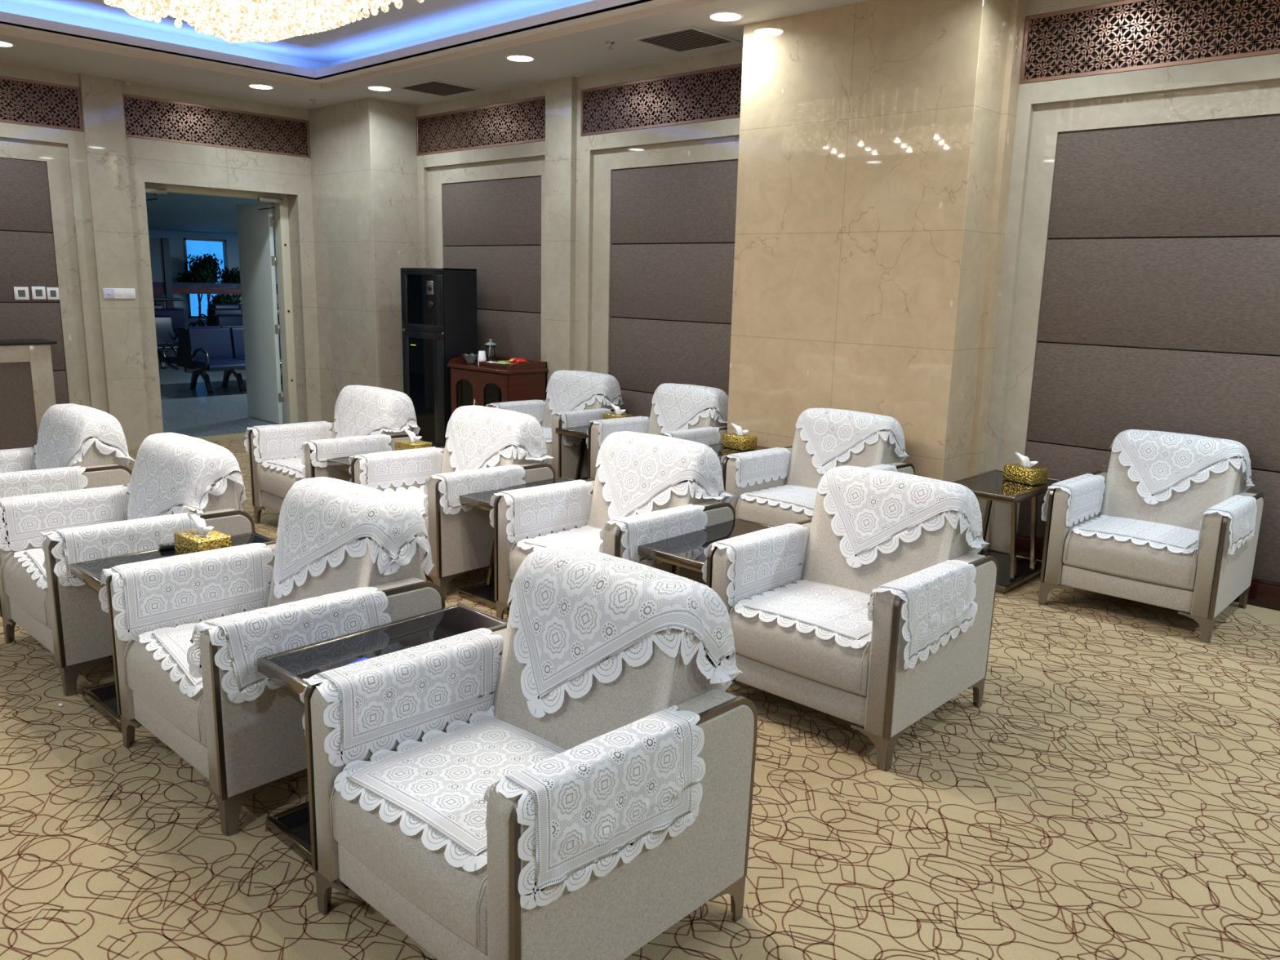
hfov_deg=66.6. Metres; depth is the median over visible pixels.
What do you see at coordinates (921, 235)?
wall
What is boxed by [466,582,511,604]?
shelf
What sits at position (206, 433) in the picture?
trim
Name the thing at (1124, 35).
decorative panel
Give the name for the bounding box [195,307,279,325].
bench
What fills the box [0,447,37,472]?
cover
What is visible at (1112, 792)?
floor
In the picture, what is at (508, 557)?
armchair
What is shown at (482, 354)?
paper cup
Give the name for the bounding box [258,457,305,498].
seat cushion
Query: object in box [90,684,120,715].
shelf
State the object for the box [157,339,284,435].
floor
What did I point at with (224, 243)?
window
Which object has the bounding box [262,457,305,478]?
seat cover
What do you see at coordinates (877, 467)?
cover
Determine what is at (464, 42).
ceiling
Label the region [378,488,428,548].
seat cushion
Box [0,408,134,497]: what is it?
armchair
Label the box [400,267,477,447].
tall cabinet
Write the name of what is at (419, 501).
seat cover
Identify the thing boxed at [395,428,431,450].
tissue box
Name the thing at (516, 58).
diffuser
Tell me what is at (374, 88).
diffuser
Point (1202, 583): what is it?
armchair
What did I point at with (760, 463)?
cover
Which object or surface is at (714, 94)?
decorative panel
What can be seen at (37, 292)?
wall plate
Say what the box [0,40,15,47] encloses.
recessed light
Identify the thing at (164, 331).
bench
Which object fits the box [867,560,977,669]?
cover
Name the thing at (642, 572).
antimacassar
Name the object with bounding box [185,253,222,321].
potted tree
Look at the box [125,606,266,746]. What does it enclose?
seat cushion
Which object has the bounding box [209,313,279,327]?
bench
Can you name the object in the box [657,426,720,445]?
cover
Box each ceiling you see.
[0,0,868,109]
[145,192,275,235]
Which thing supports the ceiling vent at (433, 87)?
in the ceiling at (464, 42)
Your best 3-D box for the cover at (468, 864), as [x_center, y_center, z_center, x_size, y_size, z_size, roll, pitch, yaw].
[-0.385,0.731,2.409,0.589,0.088,0.525,12,15,42]
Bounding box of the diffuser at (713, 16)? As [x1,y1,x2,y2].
[710,13,741,21]
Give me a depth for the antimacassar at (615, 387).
7.99 m
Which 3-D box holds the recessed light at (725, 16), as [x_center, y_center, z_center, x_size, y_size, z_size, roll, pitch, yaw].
[0.550,-2.970,6.252,0.236,0.006,0.236,12,15,42]
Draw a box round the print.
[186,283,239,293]
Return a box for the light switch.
[102,288,135,298]
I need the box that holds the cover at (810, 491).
[740,484,817,515]
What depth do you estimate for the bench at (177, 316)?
19.71 m
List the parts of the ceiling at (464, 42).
trim, trim, trim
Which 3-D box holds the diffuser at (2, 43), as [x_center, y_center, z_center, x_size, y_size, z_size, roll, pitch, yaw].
[-4.933,-3.347,7.475,0.198,0.004,0.198,12,15,42]
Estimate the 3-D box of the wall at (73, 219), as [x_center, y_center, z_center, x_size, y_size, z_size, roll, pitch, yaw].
[-6.103,-1.770,7.869,0.268,3.349,7.448,12,15,42]
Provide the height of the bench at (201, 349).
0.895 m
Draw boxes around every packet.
[496,360,511,364]
[508,357,515,363]
[512,357,527,363]
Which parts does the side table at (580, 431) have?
frame, glass, leg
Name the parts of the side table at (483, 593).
frame, leg, frame, glass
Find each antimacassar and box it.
[33,403,135,471]
[127,432,247,519]
[273,476,434,598]
[333,385,420,438]
[445,404,555,471]
[506,544,742,717]
[546,369,623,414]
[595,431,735,519]
[651,382,728,432]
[795,408,909,474]
[817,465,989,568]
[1104,429,1255,504]
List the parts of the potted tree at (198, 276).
pot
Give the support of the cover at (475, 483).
on the armchair at (461, 542)
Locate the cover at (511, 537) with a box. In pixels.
[489,480,593,542]
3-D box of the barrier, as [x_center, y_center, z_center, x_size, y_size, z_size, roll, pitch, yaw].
[-11.095,-4.910,25.006,0.100,2.440,6.300,12,15,42]
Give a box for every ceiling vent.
[394,79,484,97]
[630,26,741,53]
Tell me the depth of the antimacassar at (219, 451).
4.26 m
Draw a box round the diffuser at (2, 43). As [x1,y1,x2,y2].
[0,41,12,46]
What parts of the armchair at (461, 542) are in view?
armrest, seat, leg, armrest, backrest, panel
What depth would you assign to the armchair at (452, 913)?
2.37 m
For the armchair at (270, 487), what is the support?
on the floor at (1112, 792)
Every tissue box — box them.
[173,513,231,555]
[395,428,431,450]
[603,403,633,419]
[721,422,757,450]
[1003,452,1048,485]
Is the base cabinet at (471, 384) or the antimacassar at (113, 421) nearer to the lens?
the antimacassar at (113, 421)
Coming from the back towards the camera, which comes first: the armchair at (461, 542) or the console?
the console
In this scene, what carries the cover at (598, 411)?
on the armchair at (565, 463)
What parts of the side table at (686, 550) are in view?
leg, glass, frame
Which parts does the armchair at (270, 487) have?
leg, seat, armrest, armrest, panel, backrest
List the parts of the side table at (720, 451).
glass, frame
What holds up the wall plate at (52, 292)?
attached to the wall at (73, 219)
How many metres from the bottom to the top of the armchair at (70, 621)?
0.886 m
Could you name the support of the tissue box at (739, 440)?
on the side table at (720, 451)
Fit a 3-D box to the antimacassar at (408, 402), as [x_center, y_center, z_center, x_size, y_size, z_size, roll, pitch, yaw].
[-1.832,-0.352,6.595,0.783,0.547,0.383,12,15,42]
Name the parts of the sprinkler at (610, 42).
plate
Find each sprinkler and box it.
[309,98,316,104]
[604,40,614,49]
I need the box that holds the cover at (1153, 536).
[1072,515,1202,553]
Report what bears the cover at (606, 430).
on the armchair at (593, 447)
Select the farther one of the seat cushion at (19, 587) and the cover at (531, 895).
the seat cushion at (19, 587)
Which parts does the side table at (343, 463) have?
glass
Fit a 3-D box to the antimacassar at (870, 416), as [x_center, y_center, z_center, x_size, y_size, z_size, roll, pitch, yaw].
[1.228,-0.140,5.983,0.781,0.576,0.347,12,15,42]
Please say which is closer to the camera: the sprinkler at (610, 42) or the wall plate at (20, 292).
the sprinkler at (610, 42)
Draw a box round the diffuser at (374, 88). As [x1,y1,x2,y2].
[368,86,391,90]
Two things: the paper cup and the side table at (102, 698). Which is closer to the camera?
the side table at (102, 698)
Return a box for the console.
[0,338,57,449]
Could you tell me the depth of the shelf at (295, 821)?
2.92 m
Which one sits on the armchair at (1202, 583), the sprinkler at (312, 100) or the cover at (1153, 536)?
the cover at (1153, 536)
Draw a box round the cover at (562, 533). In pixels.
[516,521,603,561]
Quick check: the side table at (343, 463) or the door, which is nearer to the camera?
the side table at (343, 463)
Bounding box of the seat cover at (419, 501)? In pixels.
[377,484,427,517]
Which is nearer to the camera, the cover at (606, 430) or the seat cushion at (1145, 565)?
the seat cushion at (1145, 565)
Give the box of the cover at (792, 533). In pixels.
[701,523,809,606]
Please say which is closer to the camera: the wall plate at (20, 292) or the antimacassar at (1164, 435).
the antimacassar at (1164, 435)
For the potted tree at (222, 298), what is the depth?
24.77 m
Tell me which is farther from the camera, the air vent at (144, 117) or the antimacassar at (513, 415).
the air vent at (144, 117)
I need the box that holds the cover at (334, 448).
[300,434,391,479]
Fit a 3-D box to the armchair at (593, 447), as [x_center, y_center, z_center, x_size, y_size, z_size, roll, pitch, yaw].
[0.169,-0.211,7.114,0.772,0.886,0.797,12,15,42]
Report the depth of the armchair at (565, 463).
7.58 m
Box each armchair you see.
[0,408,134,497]
[0,438,255,696]
[106,484,445,836]
[248,388,422,524]
[303,555,757,959]
[351,409,555,599]
[488,373,628,479]
[493,436,735,619]
[587,386,727,479]
[706,472,997,771]
[722,412,915,526]
[1038,434,1263,643]
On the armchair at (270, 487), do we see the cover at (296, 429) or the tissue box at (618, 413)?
the cover at (296, 429)
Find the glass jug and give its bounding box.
[484,338,497,360]
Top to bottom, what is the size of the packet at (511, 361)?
0.054 m
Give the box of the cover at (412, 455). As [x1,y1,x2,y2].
[348,446,443,488]
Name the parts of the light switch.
dimmer panel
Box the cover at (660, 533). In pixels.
[599,503,707,567]
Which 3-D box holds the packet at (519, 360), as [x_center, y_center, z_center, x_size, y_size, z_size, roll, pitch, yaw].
[-1.080,-1.073,8.784,0.100,0.059,0.120,-5,13,-29]
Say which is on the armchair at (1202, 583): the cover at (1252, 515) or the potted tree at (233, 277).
the cover at (1252, 515)
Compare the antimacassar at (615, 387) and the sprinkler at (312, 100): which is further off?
the sprinkler at (312, 100)
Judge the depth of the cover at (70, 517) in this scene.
4.35 m
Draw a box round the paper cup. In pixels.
[477,351,486,359]
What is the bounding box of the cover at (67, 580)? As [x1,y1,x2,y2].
[40,511,199,586]
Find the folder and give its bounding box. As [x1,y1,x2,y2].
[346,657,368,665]
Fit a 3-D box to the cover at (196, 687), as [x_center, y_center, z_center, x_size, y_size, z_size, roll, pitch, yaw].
[-1.345,0.524,3.263,0.606,0.118,0.532,12,15,42]
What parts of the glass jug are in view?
lid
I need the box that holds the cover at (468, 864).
[333,705,566,871]
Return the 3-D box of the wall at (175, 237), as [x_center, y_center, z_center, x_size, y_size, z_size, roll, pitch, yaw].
[-8.058,-3.675,18.663,17.260,2.690,15.200,12,15,42]
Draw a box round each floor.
[0,432,1279,959]
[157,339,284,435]
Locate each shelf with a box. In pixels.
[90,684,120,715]
[277,806,311,845]
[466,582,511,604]
[982,550,1041,586]
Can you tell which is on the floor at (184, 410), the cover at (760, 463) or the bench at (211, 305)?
the bench at (211, 305)
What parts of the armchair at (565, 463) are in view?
armrest, backrest, armrest, panel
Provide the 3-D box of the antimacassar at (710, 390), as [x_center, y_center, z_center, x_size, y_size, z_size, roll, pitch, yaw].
[0.338,-0.416,7.264,0.760,0.586,0.351,12,15,42]
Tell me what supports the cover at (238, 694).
on the armchair at (244, 747)
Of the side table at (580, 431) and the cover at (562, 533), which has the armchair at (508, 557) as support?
the cover at (562, 533)
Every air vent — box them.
[0,75,83,131]
[122,93,310,158]
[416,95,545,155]
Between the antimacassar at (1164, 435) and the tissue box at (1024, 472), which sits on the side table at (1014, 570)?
the tissue box at (1024, 472)
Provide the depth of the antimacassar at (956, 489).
3.88 m
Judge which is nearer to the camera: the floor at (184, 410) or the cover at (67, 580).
the cover at (67, 580)
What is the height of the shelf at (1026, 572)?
0.022 m
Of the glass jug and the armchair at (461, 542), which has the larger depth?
the glass jug
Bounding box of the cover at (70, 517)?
[0,484,130,551]
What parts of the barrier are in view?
film panel, post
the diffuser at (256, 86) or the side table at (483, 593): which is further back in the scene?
the diffuser at (256, 86)
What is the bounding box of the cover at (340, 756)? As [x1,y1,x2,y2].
[299,627,504,766]
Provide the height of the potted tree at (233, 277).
1.817 m
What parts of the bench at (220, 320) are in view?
panel, backrest, backrest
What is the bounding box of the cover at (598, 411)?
[550,408,611,445]
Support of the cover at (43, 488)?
on the armchair at (102, 470)
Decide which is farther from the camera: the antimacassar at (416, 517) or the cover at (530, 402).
the cover at (530, 402)
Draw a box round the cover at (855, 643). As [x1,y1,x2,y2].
[734,578,874,648]
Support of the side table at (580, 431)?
on the floor at (1112, 792)
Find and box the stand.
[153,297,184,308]
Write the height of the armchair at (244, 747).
0.886 m
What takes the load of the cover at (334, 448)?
on the armchair at (270, 487)
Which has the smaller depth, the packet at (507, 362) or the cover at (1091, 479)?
the cover at (1091, 479)
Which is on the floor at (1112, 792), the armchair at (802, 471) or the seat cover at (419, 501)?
the armchair at (802, 471)
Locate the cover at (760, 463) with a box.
[720,447,791,488]
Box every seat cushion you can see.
[2,549,51,628]
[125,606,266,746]
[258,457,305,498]
[332,716,560,954]
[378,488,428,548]
[509,527,602,580]
[536,427,551,465]
[726,581,872,696]
[735,484,817,526]
[1062,515,1201,590]
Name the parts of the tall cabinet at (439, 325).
glass pane, glass pane, door, door, knob, control plate, knob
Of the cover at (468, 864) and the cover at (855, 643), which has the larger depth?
the cover at (855, 643)
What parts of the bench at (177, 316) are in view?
backrest, armrest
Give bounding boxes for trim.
[179,426,250,437]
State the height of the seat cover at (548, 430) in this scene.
0.080 m
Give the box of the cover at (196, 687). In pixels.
[138,618,213,697]
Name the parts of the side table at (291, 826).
frame, frame, glass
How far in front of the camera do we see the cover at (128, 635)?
3.44 m
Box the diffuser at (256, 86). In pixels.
[249,84,272,88]
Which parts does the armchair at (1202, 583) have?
panel, leg, armrest, seat, backrest, leg, armrest, panel, leg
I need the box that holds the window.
[183,237,229,318]
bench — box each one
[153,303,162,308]
[154,308,197,350]
[155,315,177,368]
[161,325,282,393]
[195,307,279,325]
[199,303,278,326]
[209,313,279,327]
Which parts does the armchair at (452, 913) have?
leg, armrest, seat, backrest, armrest, panel, leg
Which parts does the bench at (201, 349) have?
armrest, seat, panel, backrest, armrest, backrest, seat, backrest, backrest, seat, backrest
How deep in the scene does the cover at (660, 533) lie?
4.23 m
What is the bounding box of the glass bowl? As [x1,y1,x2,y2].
[462,353,478,364]
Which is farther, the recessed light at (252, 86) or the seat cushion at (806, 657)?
the recessed light at (252, 86)
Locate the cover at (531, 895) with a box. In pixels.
[483,705,706,909]
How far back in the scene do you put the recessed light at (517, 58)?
7.55 m
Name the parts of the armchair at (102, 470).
armrest, armrest, panel, backrest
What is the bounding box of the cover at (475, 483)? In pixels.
[423,464,525,515]
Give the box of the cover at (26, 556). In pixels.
[13,548,47,589]
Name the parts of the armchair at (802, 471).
armrest, backrest, armrest, panel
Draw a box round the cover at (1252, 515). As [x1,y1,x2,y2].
[1196,494,1257,554]
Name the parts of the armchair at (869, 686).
armrest, seat, leg, backrest, armrest, panel, leg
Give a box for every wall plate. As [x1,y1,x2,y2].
[13,286,29,299]
[31,286,46,299]
[46,287,59,299]
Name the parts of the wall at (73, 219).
fabric panel, fabric panel, fabric panel, fabric panel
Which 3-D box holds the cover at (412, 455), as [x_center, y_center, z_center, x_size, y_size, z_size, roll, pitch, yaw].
[-1.413,-0.053,5.680,0.141,0.239,0.582,12,15,42]
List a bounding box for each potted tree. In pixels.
[173,268,218,326]
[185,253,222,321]
[206,292,241,306]
[217,266,240,298]
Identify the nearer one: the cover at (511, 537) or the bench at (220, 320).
the cover at (511, 537)
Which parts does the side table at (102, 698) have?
frame, frame, glass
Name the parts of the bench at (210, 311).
armrest, panel, backrest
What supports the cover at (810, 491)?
on the armchair at (802, 471)
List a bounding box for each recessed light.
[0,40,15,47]
[247,84,274,89]
[366,85,392,91]
[505,54,535,62]
[707,11,744,22]
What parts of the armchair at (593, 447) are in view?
armrest, backrest, armrest, panel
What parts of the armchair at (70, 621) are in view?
leg, seat, armrest, leg, armrest, panel, backrest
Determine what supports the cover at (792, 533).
on the armchair at (869, 686)
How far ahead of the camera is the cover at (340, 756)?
2.58 m
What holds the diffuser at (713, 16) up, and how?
attached to the recessed light at (725, 16)
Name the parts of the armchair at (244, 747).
leg, seat, armrest, leg, armrest, panel, backrest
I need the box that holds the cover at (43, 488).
[0,466,88,498]
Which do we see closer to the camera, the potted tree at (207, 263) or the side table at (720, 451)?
the side table at (720, 451)
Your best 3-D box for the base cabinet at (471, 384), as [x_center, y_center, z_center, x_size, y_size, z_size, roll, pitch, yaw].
[-1.330,-0.655,9.030,0.895,0.922,0.487,12,15,42]
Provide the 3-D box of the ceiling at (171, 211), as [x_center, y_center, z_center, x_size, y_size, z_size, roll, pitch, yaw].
[-7.994,-5.062,18.490,17.360,0.100,15.000,12,15,42]
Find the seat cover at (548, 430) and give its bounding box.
[542,426,551,442]
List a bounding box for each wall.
[0,62,321,445]
[148,229,278,326]
[308,0,1279,610]
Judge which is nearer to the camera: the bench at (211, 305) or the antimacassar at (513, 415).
the antimacassar at (513, 415)
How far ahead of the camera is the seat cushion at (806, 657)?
3.58 m
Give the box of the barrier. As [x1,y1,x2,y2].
[148,237,278,308]
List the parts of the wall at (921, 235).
fabric panel, fabric panel, fabric panel, fabric panel, fabric panel, fabric panel, fabric panel, baseboard, fabric panel, fabric panel, fabric panel, fabric panel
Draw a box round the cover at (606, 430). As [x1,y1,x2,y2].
[586,416,648,448]
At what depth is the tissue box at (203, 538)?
3.79 m
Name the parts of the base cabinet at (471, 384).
door, glass pane, glass pane, door, gallery rail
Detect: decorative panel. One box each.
[580,63,742,136]
[1019,0,1279,84]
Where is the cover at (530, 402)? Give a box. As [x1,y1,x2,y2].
[485,399,545,422]
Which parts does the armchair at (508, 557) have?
leg, armrest, backrest, armrest, panel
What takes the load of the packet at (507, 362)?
on the serving tray
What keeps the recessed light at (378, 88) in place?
in the ceiling at (464, 42)
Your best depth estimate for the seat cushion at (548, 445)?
7.53 m
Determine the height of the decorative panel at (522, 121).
0.372 m
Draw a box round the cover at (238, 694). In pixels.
[186,586,391,702]
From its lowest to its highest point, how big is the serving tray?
0.045 m
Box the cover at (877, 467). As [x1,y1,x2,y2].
[828,464,897,478]
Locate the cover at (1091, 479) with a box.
[1040,473,1105,526]
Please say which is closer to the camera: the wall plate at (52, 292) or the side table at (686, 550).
the side table at (686, 550)
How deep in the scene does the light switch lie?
9.04 m
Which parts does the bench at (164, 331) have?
backrest, seat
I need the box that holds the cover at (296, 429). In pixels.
[244,421,332,463]
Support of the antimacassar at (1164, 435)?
attached to the armchair at (1202, 583)
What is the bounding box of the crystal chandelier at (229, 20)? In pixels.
[103,0,423,42]
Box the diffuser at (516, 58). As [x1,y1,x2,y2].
[507,55,533,61]
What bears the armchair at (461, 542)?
on the floor at (1112, 792)
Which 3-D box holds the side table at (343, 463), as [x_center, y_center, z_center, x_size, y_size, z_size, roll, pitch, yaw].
[-1.502,0.127,6.100,0.443,0.550,0.730,12,15,42]
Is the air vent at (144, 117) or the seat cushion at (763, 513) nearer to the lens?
the seat cushion at (763, 513)
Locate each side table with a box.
[69,531,275,732]
[257,603,507,888]
[327,455,355,471]
[457,476,574,614]
[555,424,588,479]
[634,517,777,686]
[705,442,770,502]
[946,469,1063,594]
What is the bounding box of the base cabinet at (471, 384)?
[447,355,548,415]
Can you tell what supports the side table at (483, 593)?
on the floor at (1112, 792)
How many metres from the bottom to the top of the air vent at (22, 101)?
0.372 m
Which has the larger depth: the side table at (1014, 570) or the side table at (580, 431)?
the side table at (580, 431)
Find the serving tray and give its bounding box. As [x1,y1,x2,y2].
[479,360,528,369]
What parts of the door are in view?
closer arm, closer arm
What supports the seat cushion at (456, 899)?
on the armchair at (452, 913)
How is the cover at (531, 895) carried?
on the armchair at (452, 913)
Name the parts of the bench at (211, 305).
armrest, panel, backrest, backrest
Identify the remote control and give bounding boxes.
[159,542,174,550]
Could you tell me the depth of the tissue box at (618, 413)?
7.56 m
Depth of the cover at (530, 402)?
8.10 m
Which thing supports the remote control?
on the side table at (102, 698)
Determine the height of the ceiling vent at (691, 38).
0.012 m
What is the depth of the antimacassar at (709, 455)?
4.67 m
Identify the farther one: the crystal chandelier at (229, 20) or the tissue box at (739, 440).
the tissue box at (739, 440)
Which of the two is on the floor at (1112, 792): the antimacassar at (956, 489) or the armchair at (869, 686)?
the armchair at (869, 686)
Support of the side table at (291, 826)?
on the floor at (1112, 792)
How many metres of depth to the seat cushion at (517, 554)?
4.59 m
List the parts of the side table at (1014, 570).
leg, glass, frame, frame, leg, leg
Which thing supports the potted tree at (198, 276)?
on the floor at (184, 410)
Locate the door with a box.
[144,183,297,423]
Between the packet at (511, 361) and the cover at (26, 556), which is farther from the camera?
the packet at (511, 361)
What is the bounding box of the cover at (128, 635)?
[98,542,273,640]

